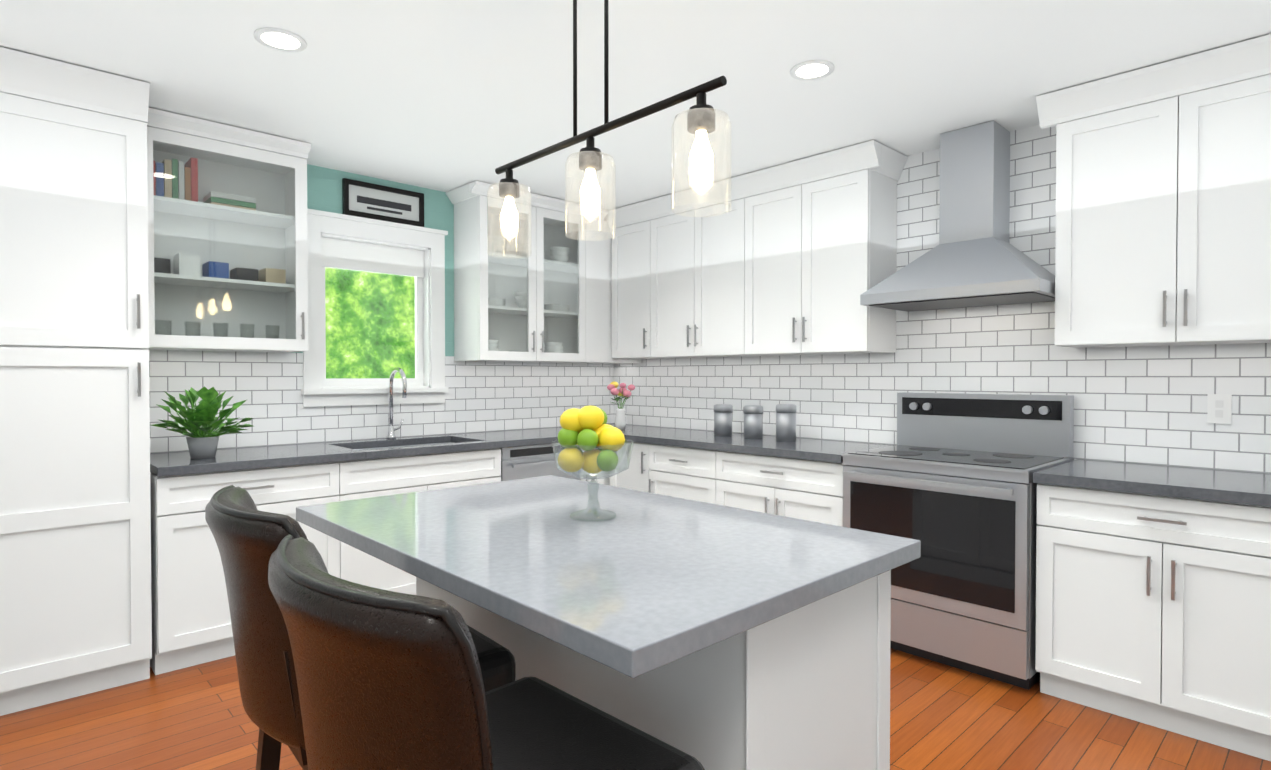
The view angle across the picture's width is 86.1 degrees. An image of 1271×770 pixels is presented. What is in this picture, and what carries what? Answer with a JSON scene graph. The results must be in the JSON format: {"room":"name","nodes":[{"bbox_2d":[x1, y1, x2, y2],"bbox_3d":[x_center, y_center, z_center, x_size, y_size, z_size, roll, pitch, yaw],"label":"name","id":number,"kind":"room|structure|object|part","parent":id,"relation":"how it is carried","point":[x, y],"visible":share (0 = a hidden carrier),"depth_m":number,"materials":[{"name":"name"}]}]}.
{"room":"kitchen","nodes":[
{"label":"kitchen","id":0,"kind":"room"},
{"bbox_2d":[149,164,613,453],"bbox_3d":[-2.503,0.000,3.379,6.530,2.500,0.140,-1,1,-44],"label":"wall","id":1,"kind":"structure","parent":0,"point":[484,396],"depth_m":4.10,"materials":[{"name":"tile"}]},
{"bbox_2d":[147,108,310,352],"bbox_3d":[-2.071,-0.710,3.412,0.726,1.069,0.386,-1,1,-44],"label":"upper cabinet","id":2,"kind":"object","parent":1,"relation":"attached to","point":[227,243],"visible":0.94,"depth_m":3.46,"materials":[{"name":"white painted wood"},{"name":"clear glass"}]},
{"bbox_2d":[301,209,447,406],"bbox_3d":[-1.603,-0.441,4.191,0.900,1.120,0.175,-1,1,-44],"label":"window","id":3,"kind":"structure","parent":1,"relation":"in","point":[426,384],"depth_m":4.18,"materials":[{"name":"white wood"}]},
{"bbox_2d":[322,237,423,277],"bbox_3d":[-1.612,-0.782,4.195,0.650,0.172,0.020,-1,1,-44],"label":"window blind","id":4,"kind":"object","parent":3,"relation":"attached to","point":[351,255],"visible":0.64,"depth_m":4.18,"materials":[{"name":"white fabric"}]},
{"bbox_2d":[342,178,423,226],"bbox_3d":[-1.535,-1.110,4.168,0.500,0.210,0.026,-1,1,-44],"label":"picture frame","id":5,"kind":"object","parent":1,"relation":"attached to","point":[376,201],"visible":0.98,"depth_m":4.15,"materials":[{"name":"black metal"}]},
{"bbox_2d":[450,181,589,362],"bbox_3d":[-0.778,-0.712,4.683,0.859,1.100,0.326,-1,1,-44],"label":"upper cabinet","id":6,"kind":"object","parent":1,"relation":"attached to","point":[549,299],"depth_m":4.59,"materials":[{"name":"white wood"}]},
{"bbox_2d":[590,209,641,363],"bbox_3d":[-0.287,-0.718,5.150,0.616,1.100,0.326,-1,1,-44],"label":"upper cabinet","id":7,"kind":"object","parent":1,"relation":"attached to","point":[600,251],"depth_m":4.96,"materials":[{"name":"white wood"}]},
{"bbox_2d":[0,648,1270,769],"bbox_3d":[-0.025,1.315,0.791,6.530,0.060,7.290,-1,1,-44],"label":"floor","id":8,"kind":"structure","parent":0,"point":[942,717],"depth_m":2.48,"materials":[{"name":"brown wood"}]},
{"bbox_2d":[0,47,151,715],"bbox_3d":[-2.527,0.011,2.773,0.820,2.494,0.696,-1,1,-44],"label":"pantry","id":9,"kind":"object","parent":8,"relation":"on","point":[75,567],"visible":1,"depth_m":2.68,"materials":[{"name":"white wood"}]},
{"bbox_2d":[150,460,357,674],"bbox_3d":[-1.945,0.816,3.393,0.818,0.868,0.616,-1,1,-44],"label":"base cabinet","id":10,"kind":"object","parent":8,"relation":"on","point":[191,622],"depth_m":3.02,"materials":[{"name":"white wood"}]},
{"bbox_2d":[256,651,307,769],"bbox_3d":[-0.579,0.875,1.535,0.480,0.800,0.500,-1,1,-41],"label":"frame","id":11,"kind":"object","parent":8,"relation":"on","point":[268,752],"visible":0.08,"depth_m":1.55,"materials":[{"name":"black wood"}]},
{"bbox_2d":[205,485,307,750],"bbox_3d":[-0.757,0.452,1.378,0.184,0.446,0.485,-1,1,-44],"label":"backrest","id":12,"kind":"object","parent":11,"relation":"attached to","point":[247,548],"depth_m":1.25,"materials":[{"name":"black leather"}]},
{"bbox_3d":[-0.757,0.431,1.377,0.166,0.404,0.485,-1,1,-44],"label":"stool back cap","id":13,"kind":"part","parent":12,"relation":"part of","materials":[{"name":"black leather"}]},
{"bbox_2d":[466,624,515,691],"bbox_3d":[-0.572,0.635,1.538,0.460,0.110,0.498,-1,1,-44],"label":"seat","id":14,"kind":"object","parent":11,"relation":"on","point":[497,664],"visible":0.15,"depth_m":1.48,"materials":[{"name":"black leather"}]},
{"bbox_2d":[358,468,500,594],"bbox_3d":[-1.374,0.913,3.938,1.000,0.660,0.616,-1,1,-44],"label":"base cabinet","id":15,"kind":"object","parent":8,"relation":"on","point":[374,572],"depth_m":3.62,"materials":[{"name":"white wood"}]},
{"bbox_2d":[499,443,579,480],"bbox_3d":[-0.774,0.803,4.468,0.590,0.865,0.640,-1,1,-44],"label":"dishwasher","id":16,"kind":"object","parent":8,"relation":"on","point":[523,462],"visible":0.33,"depth_m":4.19,"materials":[{"name":"grey metal"}]},
{"bbox_2d":[580,448,605,484],"bbox_3d":[-0.500,0.798,4.767,0.208,0.868,0.616,-1,1,-44],"label":"base cabinet","id":17,"kind":"object","parent":8,"relation":"on","point":[600,481],"depth_m":4.57,"materials":[{"name":"white wood"}]},
{"bbox_2d":[606,471,609,485],"bbox_3d":[-0.216,0.794,5.038,0.696,0.868,0.616,-1,1,-44],"label":"base cabinet","id":18,"kind":"object","parent":8,"relation":"on","point":[607,479],"depth_m":4.67,"materials":[{"name":"white wood"}]},
{"bbox_2d":[150,424,666,476],"bbox_3d":[-1.093,0.448,4.179,3.144,0.236,0.644,-1,1,-44],"label":"countertop","id":19,"kind":"structure","parent":18,"relation":"on","point":[177,463],"depth_m":3.56,"materials":[{"name":"grey stone"}]},
{"bbox_2d":[151,386,252,458],"bbox_3d":[-2.026,0.173,3.202,0.425,0.336,0.493,-1,1,-44],"label":"potted plant","id":20,"kind":"object","parent":19,"relation":"on","point":[202,441],"visible":1,"depth_m":3.16,"materials":[{"name":"green plant"}]},
{"bbox_2d":[386,367,406,438],"bbox_3d":[-1.413,0.112,4.109,0.109,0.436,0.231,-1,1,-44],"label":"faucet","id":21,"kind":"object","parent":19,"relation":"on","point":[391,430],"visible":1,"depth_m":4.14,"materials":[{"name":"silver metal"}]},
{"bbox_2d":[607,381,634,429],"bbox_3d":[-0.106,0.147,4.856,0.203,0.346,0.198,-1,1,-44],"label":"flower vase","id":22,"kind":"object","parent":19,"relation":"on","point":[620,417],"visible":0.98,"depth_m":4.83,"materials":[{"name":"white ceramic"}]},
{"bbox_2d":[610,440,637,489],"bbox_3d":[0.199,0.799,4.660,0.616,0.868,0.438,-1,1,-44],"label":"base cabinet","id":23,"kind":"object","parent":8,"relation":"on","point":[628,479],"depth_m":4.48,"materials":[{"name":"white wood"}]},
{"bbox_2d":[416,575,890,769],"bbox_3d":[-0.055,0.831,1.860,0.554,0.879,1.314,-1,1,-44],"label":"kitchen island","id":24,"kind":"object","parent":8,"relation":"on","point":[809,689],"depth_m":1.37,"materials":[{"name":"white wood"}]},
{"bbox_2d":[296,475,920,682],"bbox_3d":[-0.162,0.372,1.753,0.905,0.040,1.410,-1,1,-44],"label":"island countertop","id":25,"kind":"structure","parent":24,"relation":"on","point":[654,586],"depth_m":1.42,"materials":[{"name":"grey stone"}]},
{"bbox_2d":[551,440,633,521],"bbox_3d":[-0.113,0.250,1.805,0.220,0.200,0.220,-1,1,-44],"label":"fruit bowl","id":26,"kind":"object","parent":25,"relation":"on","point":[582,517],"visible":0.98,"depth_m":1.77,"materials":[{"name":"clear glass"}]},
{"bbox_2d":[557,405,624,472],"bbox_3d":[-0.112,0.144,1.803,0.168,0.181,0.180,-1,1,-44],"label":"fruit","id":27,"kind":"object","parent":26,"relation":"in","point":[586,426],"visible":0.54,"depth_m":1.76,"materials":[{"name":"yellow food"}]},
{"bbox_2d":[638,444,705,501],"bbox_3d":[0.498,0.803,4.346,0.616,0.868,0.670,-1,1,-44],"label":"base cabinet","id":28,"kind":"object","parent":8,"relation":"on","point":[663,469],"depth_m":4.18,"materials":[{"name":"white wood"}]},
{"bbox_2d":[706,452,843,526],"bbox_3d":[0.945,0.810,3.875,0.616,0.868,0.868,-1,1,-44],"label":"base cabinet","id":29,"kind":"object","parent":8,"relation":"on","point":[800,478],"depth_m":3.62,"materials":[{"name":"white wood"}]},
{"bbox_2d":[622,428,894,463],"bbox_3d":[0.636,0.351,4.174,0.644,0.042,1.742,-1,1,-44],"label":"countertop","id":30,"kind":"structure","parent":29,"relation":"on","point":[828,451],"depth_m":3.89,"materials":[{"name":"grey stone"}]},
{"bbox_2d":[714,404,732,435],"bbox_3d":[0.568,0.225,4.412,0.120,0.200,0.122,-1,1,-44],"label":"canister","id":31,"kind":"object","parent":30,"relation":"on","point":[722,412],"depth_m":4.36,"materials":[{"name":"silver metal"}]},
{"bbox_2d":[743,405,762,437],"bbox_3d":[0.734,0.227,4.238,0.120,0.200,0.122,-1,1,-44],"label":"canister","id":32,"kind":"object","parent":30,"relation":"on","point":[753,414],"depth_m":4.19,"materials":[{"name":"silver metal"}]},
{"bbox_2d":[776,404,795,440],"bbox_3d":[0.899,0.222,4.064,0.120,0.215,0.122,-1,1,-44],"label":"canister","id":33,"kind":"object","parent":30,"relation":"on","point":[785,422],"depth_m":4.01,"materials":[{"name":"silver metal"}]},
{"bbox_2d":[841,392,1073,689],"bbox_3d":[1.492,0.650,3.209,0.707,1.205,0.819,-1,1,-44],"label":"range","id":34,"kind":"object","parent":8,"relation":"on","point":[947,482],"depth_m":3.00,"materials":[{"name":"grey metal"}]},
{"bbox_3d":[1.690,0.115,3.390,0.024,0.040,0.655,-1,1,-44],"label":"range knob","id":35,"kind":"part","parent":34,"relation":"part of","materials":[{"name":"silver metal"}]},
{"bbox_2d":[1033,459,1270,760],"bbox_3d":[2.098,0.805,2.640,0.648,0.910,0.820,-1,1,-44],"label":"base cabinet","id":36,"kind":"object","parent":8,"relation":"on","point":[1153,595],"visible":1,"depth_m":2.46,"materials":[{"name":"white painted wood"},{"name":"brushed nickel"}]},
{"bbox_3d":[-0.201,0.881,1.080,0.496,0.800,0.516,-1,1,-44],"label":"frame","id":37,"kind":"object","parent":8,"relation":"on","visible":0},
{"bbox_2d":[268,534,492,769],"bbox_3d":[-0.365,0.458,0.906,0.181,0.446,0.484,-1,1,-44],"label":"backrest","id":38,"kind":"object","parent":37,"relation":"attached to","point":[383,689],"depth_m":0.77,"materials":[{"name":"black leather"}]},
{"bbox_3d":[-0.366,0.438,0.905,0.162,0.404,0.484,-1,1,-44],"label":"stool back cap","id":39,"kind":"part","parent":38,"relation":"part of","materials":[{"name":"brown leather"}]},
{"bbox_2d":[485,676,704,769],"bbox_3d":[-0.194,0.641,1.084,0.454,0.110,0.492,-1,1,-44],"label":"seat","id":40,"kind":"object","parent":37,"relation":"on","point":[535,723],"visible":0.73,"depth_m":1.13,"materials":[{"name":"black leather"}]},
{"bbox_2d":[0,0,1270,220],"bbox_3d":[-0.025,-1.245,0.757,6.530,0.060,7.290,-1,1,-44],"label":"ceiling","id":41,"kind":"structure","parent":0,"point":[442,94],"depth_m":2.65,"materials":[{"name":"white paint"}]},
{"bbox_2d":[254,28,306,51],"bbox_3d":[-1.270,-1.234,2.437,0.170,0.005,0.170,-1,1,-44],"label":"recessed light","id":42,"kind":"object","parent":41,"relation":"in","point":[280,40],"visible":1,"depth_m":2.43,"materials":[{"name":"white plastic"}]},
{"bbox_2d":[487,0,730,257],"bbox_3d":[-0.130,-0.829,1.954,0.145,0.800,0.985,-1,1,-44],"label":"pendant light","id":43,"kind":"object","parent":41,"relation":"hanging from","point":[701,119],"visible":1,"depth_m":1.90,"materials":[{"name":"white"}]},
{"bbox_2d":[790,60,833,80],"bbox_3d":[0.695,-1.237,2.678,0.170,0.005,0.170,-1,1,-44],"label":"recessed light","id":44,"kind":"object","parent":41,"relation":"in","point":[812,70],"visible":1,"depth_m":2.67,"materials":[{"name":"white plastic"}]},
{"bbox_2d":[614,124,1270,473],"bbox_3d":[2.339,0.006,2.939,0.120,2.500,7.170,-1,1,-44],"label":"wall","id":45,"kind":"structure","parent":0,"point":[1141,404],"depth_m":3.36,"materials":[{"name":"tile"}]},
{"bbox_2d":[609,204,640,358],"bbox_3d":[0.098,-0.730,4.957,0.326,1.069,0.476,-1,1,-44],"label":"upper cabinet","id":46,"kind":"object","parent":45,"relation":"attached to","point":[626,245],"depth_m":4.90,"materials":[{"name":"white wood"}]},
{"bbox_2d":[641,180,743,358],"bbox_3d":[0.499,-0.724,4.534,0.326,1.069,0.930,-1,1,-44],"label":"upper cabinet","id":47,"kind":"object","parent":45,"relation":"attached to","point":[687,260],"depth_m":4.46,"materials":[{"name":"white wood"}]},
{"bbox_2d":[733,144,900,355],"bbox_3d":[1.033,-0.717,3.973,0.326,1.069,0.860,-1,1,-44],"label":"upper cabinet","id":48,"kind":"object","parent":45,"relation":"attached to","point":[798,257],"depth_m":3.78,"materials":[{"name":"white wood"}]},
{"bbox_2d":[860,120,1054,311],"bbox_3d":[1.579,-0.819,3.275,0.497,0.851,0.800,-1,1,-44],"label":"range hood","id":49,"kind":"object","parent":45,"relation":"attached to","point":[974,258],"visible":0.88,"depth_m":3.25,"materials":[{"name":"silver metal"}]},
{"bbox_2d":[1036,34,1270,347],"bbox_3d":[2.167,-0.701,2.739,0.388,1.069,0.890,-1,1,-44],"label":"upper cabinet","id":50,"kind":"object","parent":45,"relation":"attached to","point":[1163,204],"visible":1,"depth_m":2.65,"materials":[{"name":"white wood"}]},
{"bbox_2d":[1207,394,1231,423],"bbox_3d":[2.393,0.098,2.789,0.008,0.120,0.075,-1,1,-44],"label":"electrical outlet plate","id":51,"kind":"object","parent":45,"relation":"attached to","point":[1219,408],"visible":1,"depth_m":2.79,"materials":[{"name":"white plastic"}]},
{"label":"outside","id":52,"kind":"structure","parent":0,"visible":0},
{"bbox_2d":[325,267,414,378],"bbox_3d":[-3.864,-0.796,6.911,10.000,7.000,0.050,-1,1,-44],"label":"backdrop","id":53,"kind":"structure","parent":52,"point":[384,298],"depth_m":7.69,"materials":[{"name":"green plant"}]}
]}

